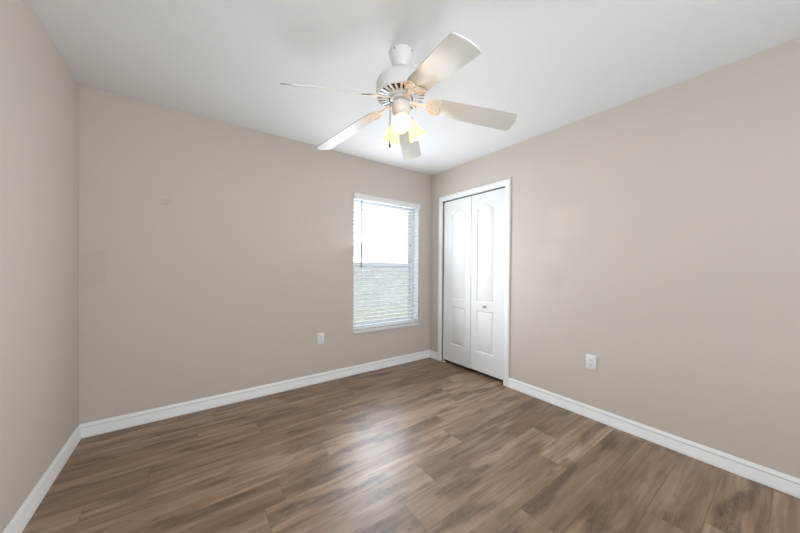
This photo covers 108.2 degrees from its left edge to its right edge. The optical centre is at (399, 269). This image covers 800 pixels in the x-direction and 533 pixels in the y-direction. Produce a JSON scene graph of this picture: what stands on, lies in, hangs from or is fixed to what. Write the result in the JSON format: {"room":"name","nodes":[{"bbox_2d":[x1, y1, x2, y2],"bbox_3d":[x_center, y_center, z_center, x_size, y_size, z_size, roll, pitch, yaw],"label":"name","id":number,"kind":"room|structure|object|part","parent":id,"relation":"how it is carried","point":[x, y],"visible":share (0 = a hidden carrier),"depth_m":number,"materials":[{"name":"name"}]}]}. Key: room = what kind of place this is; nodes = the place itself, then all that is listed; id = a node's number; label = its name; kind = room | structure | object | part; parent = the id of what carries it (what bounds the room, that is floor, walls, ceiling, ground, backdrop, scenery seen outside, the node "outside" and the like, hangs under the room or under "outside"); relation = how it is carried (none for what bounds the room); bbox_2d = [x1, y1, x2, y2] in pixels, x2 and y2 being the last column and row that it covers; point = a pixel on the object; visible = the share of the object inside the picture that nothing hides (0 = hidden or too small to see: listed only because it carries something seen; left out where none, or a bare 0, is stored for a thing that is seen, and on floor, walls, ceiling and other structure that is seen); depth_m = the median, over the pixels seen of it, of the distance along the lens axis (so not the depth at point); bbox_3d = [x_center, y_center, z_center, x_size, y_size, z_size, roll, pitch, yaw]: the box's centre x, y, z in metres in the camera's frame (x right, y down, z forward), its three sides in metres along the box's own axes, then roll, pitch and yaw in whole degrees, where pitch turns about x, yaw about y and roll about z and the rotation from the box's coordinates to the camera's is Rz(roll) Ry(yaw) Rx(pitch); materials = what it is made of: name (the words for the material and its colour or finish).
{"room":"empty bedroom","nodes":[
{"label":"empty bedroom","id":0,"kind":"room"},
{"bbox_2d":[0,0,78,532],"bbox_3d":[-1.179,-0.033,0.428,0.160,2.440,4.075,0,0,-36],"label":"wall","id":1,"kind":"structure","parent":0,"point":[39,93],"depth_m":1.43,"materials":[{"name":"beige paint"}]},
{"bbox_2d":[3,425,80,532],"bbox_3d":[-1.070,1.140,0.422,0.015,0.096,3.915,0,0,-36],"label":"baseboard","id":2,"kind":"structure","parent":1,"relation":"attached to","point":[26,511],"depth_m":1.48,"materials":[{"name":"white wood"}]},
{"bbox_2d":[79,85,430,423],"bbox_3d":[-0.903,-0.048,3.043,3.352,2.440,0.160,0,0,-36],"label":"wall","id":3,"kind":"structure","parent":0,"point":[214,255],"depth_m":2.44,"materials":[{"name":"beige paint"}]},
{"bbox_2d":[79,350,429,438],"bbox_3d":[-0.906,1.125,2.948,3.242,0.096,0.015,0,0,-36],"label":"baseboard","id":4,"kind":"structure","parent":3,"relation":"attached to","point":[107,425],"depth_m":2.52,"materials":[{"name":"white wood"}]},
{"bbox_2d":[317,332,323,344],"bbox_3d":[-0.824,0.716,3.007,0.075,0.120,0.008,0,0,-36],"label":"wall outlet","id":5,"kind":"object","parent":3,"relation":"attached to","point":[320,336],"visible":1,"depth_m":3.00,"materials":[{"name":"white plastic"}]},
{"bbox_2d":[353,199,418,333],"bbox_3d":[-0.180,-0.064,3.552,0.938,1.566,0.173,0,0,-36],"label":"window","id":6,"kind":"structure","parent":3,"relation":"in","point":[414,259],"depth_m":3.78,"materials":[{"name":"white plastic"}]},
{"bbox_3d":[-0.217,-0.423,3.604,0.877,0.787,0.024,0,0,-36],"label":"sash","id":7,"kind":"part","parent":6,"relation":"part of","materials":[{"name":"clear glass"}]},
{"bbox_3d":[-0.207,0.288,3.587,0.877,0.734,0.026,0,0,-36],"label":"sash","id":8,"kind":"part","parent":6,"relation":"part of","materials":[{"name":"clear glass"}]},
{"bbox_3d":[-0.167,0.703,3.530,0.937,0.034,0.108,0,0,-36],"label":"sill","id":9,"kind":"part","parent":6,"relation":"part of","materials":[{"name":"white wood"}]},
{"bbox_2d":[353,193,419,329],"bbox_3d":[-0.152,-0.083,3.508,0.949,1.527,0.094,0,0,-36],"label":"window blind","id":10,"kind":"object","parent":6,"relation":"attached to","point":[356,196],"visible":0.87,"depth_m":3.48,"materials":[{"name":"white plastic"}]},
{"bbox_3d":[-0.423,-0.073,3.336,0.002,1.486,0.054,0,0,-36],"label":"ladder cord","id":11,"kind":"part","parent":10,"relation":"part of","materials":[{"name":"white"}]},
{"bbox_3d":[-0.155,-0.820,3.520,0.927,0.045,0.056,0,0,-36],"label":"head rail","id":12,"kind":"part","parent":10,"relation":"part of","materials":[{"name":"white plastic"}]},
{"bbox_3d":[-0.167,0.672,3.530,0.921,0.016,0.052,0,0,-36],"label":"rail","id":13,"kind":"part","parent":10,"relation":"part of","materials":[{"name":"white plastic"}]},
{"bbox_2d":[22,357,799,532],"bbox_3d":[0.520,1.193,1.573,3.942,0.001,3.915,0,0,-36],"label":"floor","id":14,"kind":"structure","parent":0,"point":[427,445],"depth_m":1.68,"materials":[{"name":"wood"}]},
{"bbox_2d":[27,0,799,175],"bbox_3d":[0.516,-1.307,1.539,4.202,0.120,4.235,0,0,-36],"label":"ceiling","id":15,"kind":"structure","parent":0,"point":[553,64],"depth_m":1.67,"materials":[{"name":"paint"}]},
{"bbox_2d":[280,32,516,160],"bbox_3d":[-0.021,-0.972,1.645,1.230,0.559,1.272,0,0,-36],"label":"ceiling fan","id":16,"kind":"object","parent":15,"relation":"hanging from","point":[401,88],"visible":1,"depth_m":1.63,"materials":[{"name":"white metal"}]},
{"bbox_3d":[-0.336,-0.892,1.432,0.484,0.006,0.144,-18,37,-34],"label":"blade","id":17,"kind":"part","parent":16,"relation":"part of","materials":[{"name":"white laminate"}]},
{"bbox_3d":[-0.351,-0.899,1.904,0.484,0.006,0.144,-16,8,32],"label":"blade","id":18,"kind":"part","parent":16,"relation":"part of","materials":[{"name":"white laminate"}]},
{"bbox_3d":[-0.113,-0.957,1.597,0.179,0.012,0.124,-18,37,-34],"label":"blade arm","id":19,"kind":"part","parent":16,"relation":"part of","materials":[{"name":"beige metal"}]},
{"bbox_3d":[-0.115,-0.957,1.757,0.179,0.012,0.124,-16,8,32],"label":"blade arm","id":20,"kind":"part","parent":16,"relation":"part of","materials":[{"name":"beige metal"}]},
{"bbox_3d":[-0.045,-0.827,1.755,0.104,0.102,0.112,0,30,-33],"label":"lamp shade","id":21,"kind":"part","parent":16,"relation":"part of","materials":[{"name":"yellow glass"}]},
{"bbox_3d":[0.007,-0.825,1.586,0.045,0.062,0.045,0,-44,-2],"label":"light bulb","id":22,"kind":"part","parent":16,"relation":"part of","materials":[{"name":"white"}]},
{"bbox_3d":[0.007,-0.814,1.575,0.104,0.102,0.112,0,-44,-2],"label":"lamp shade","id":23,"kind":"part","parent":16,"relation":"part of","materials":[{"name":"white glass"}]},
{"bbox_3d":[0.068,-0.923,2.104,0.144,0.006,0.484,-18,-9,6],"label":"blade","id":24,"kind":"part","parent":16,"relation":"part of","materials":[{"name":"white laminate"}]},
{"bbox_3d":[0.059,-0.952,1.544,0.124,0.012,0.179,14,7,-25],"label":"blade arm","id":25,"kind":"part","parent":16,"relation":"part of","materials":[{"name":"beige metal"}]},
{"bbox_3d":[0.087,-0.826,1.716,0.112,0.102,0.104,-32,13,-20],"label":"lamp shade","id":26,"kind":"part","parent":16,"relation":"part of","materials":[{"name":"yellow glass"}]},
{"bbox_3d":[0.151,-0.950,1.681,0.179,0.012,0.124,11,-13,-2],"label":"blade arm","id":27,"kind":"part","parent":16,"relation":"part of","materials":[{"name":"beige metal"}]},
{"bbox_3d":[0.167,-0.897,1.286,0.144,0.006,0.484,14,7,-25],"label":"blade","id":28,"kind":"part","parent":16,"relation":"part of","materials":[{"name":"white laminate"}]},
{"bbox_3d":[0.432,-0.905,1.692,0.484,0.006,0.144,11,-13,-2],"label":"blade","id":29,"kind":"part","parent":16,"relation":"part of","materials":[{"name":"white laminate"}]},
{"bbox_2d":[430,37,799,478],"bbox_3d":[1.604,-0.024,2.342,0.110,2.440,3.915,0,0,-36],"label":"wall","id":30,"kind":"structure","parent":0,"point":[655,236],"depth_m":1.95,"materials":[{"name":"beige paint"}]},
{"bbox_2d":[430,350,437,359],"bbox_3d":[0.443,1.129,3.836,0.015,0.096,0.157,0,0,-36],"label":"baseboard","id":31,"kind":"structure","parent":30,"relation":"attached to","point":[433,354],"depth_m":3.83,"materials":[{"name":"white wood"}]},
{"bbox_2d":[437,178,510,386],"bbox_3d":[0.847,0.128,3.373,0.128,2.112,1.034,0,0,-36],"label":"door","id":32,"kind":"structure","parent":30,"relation":"in","point":[475,223],"depth_m":3.29,"materials":[{"name":"white wood"}]},
{"bbox_2d":[586,354,595,370],"bbox_3d":[1.537,0.747,2.331,0.008,0.120,0.075,0,0,-36],"label":"wall outlet","id":33,"kind":"object","parent":30,"relation":"attached to","point":[590,359],"visible":1,"depth_m":2.33,"materials":[{"name":"white plastic"}]},
{"bbox_2d":[508,378,799,497],"bbox_3d":[1.894,1.154,1.830,0.015,0.096,2.722,0,0,-36],"label":"baseboard","id":34,"kind":"structure","parent":30,"relation":"attached to","point":[790,485],"depth_m":1.91,"materials":[{"name":"white wood"}]},
{"label":"outside","id":35,"kind":"structure","parent":0,"visible":0},
{"bbox_2d":[354,305,407,321],"bbox_3d":[-12.425,1.202,29.965,65.000,0.100,56.905,0,0,-36],"label":"ground","id":36,"kind":"structure","parent":35,"point":[406,307],"depth_m":9.15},
{"bbox_2d":[354,257,408,308],"bbox_3d":[2.773,0.469,13.225,60.000,1.830,0.230,0,0,-36],"label":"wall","id":37,"kind":"structure","parent":36,"relation":"on","point":[364,259],"depth_m":10.59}
]}

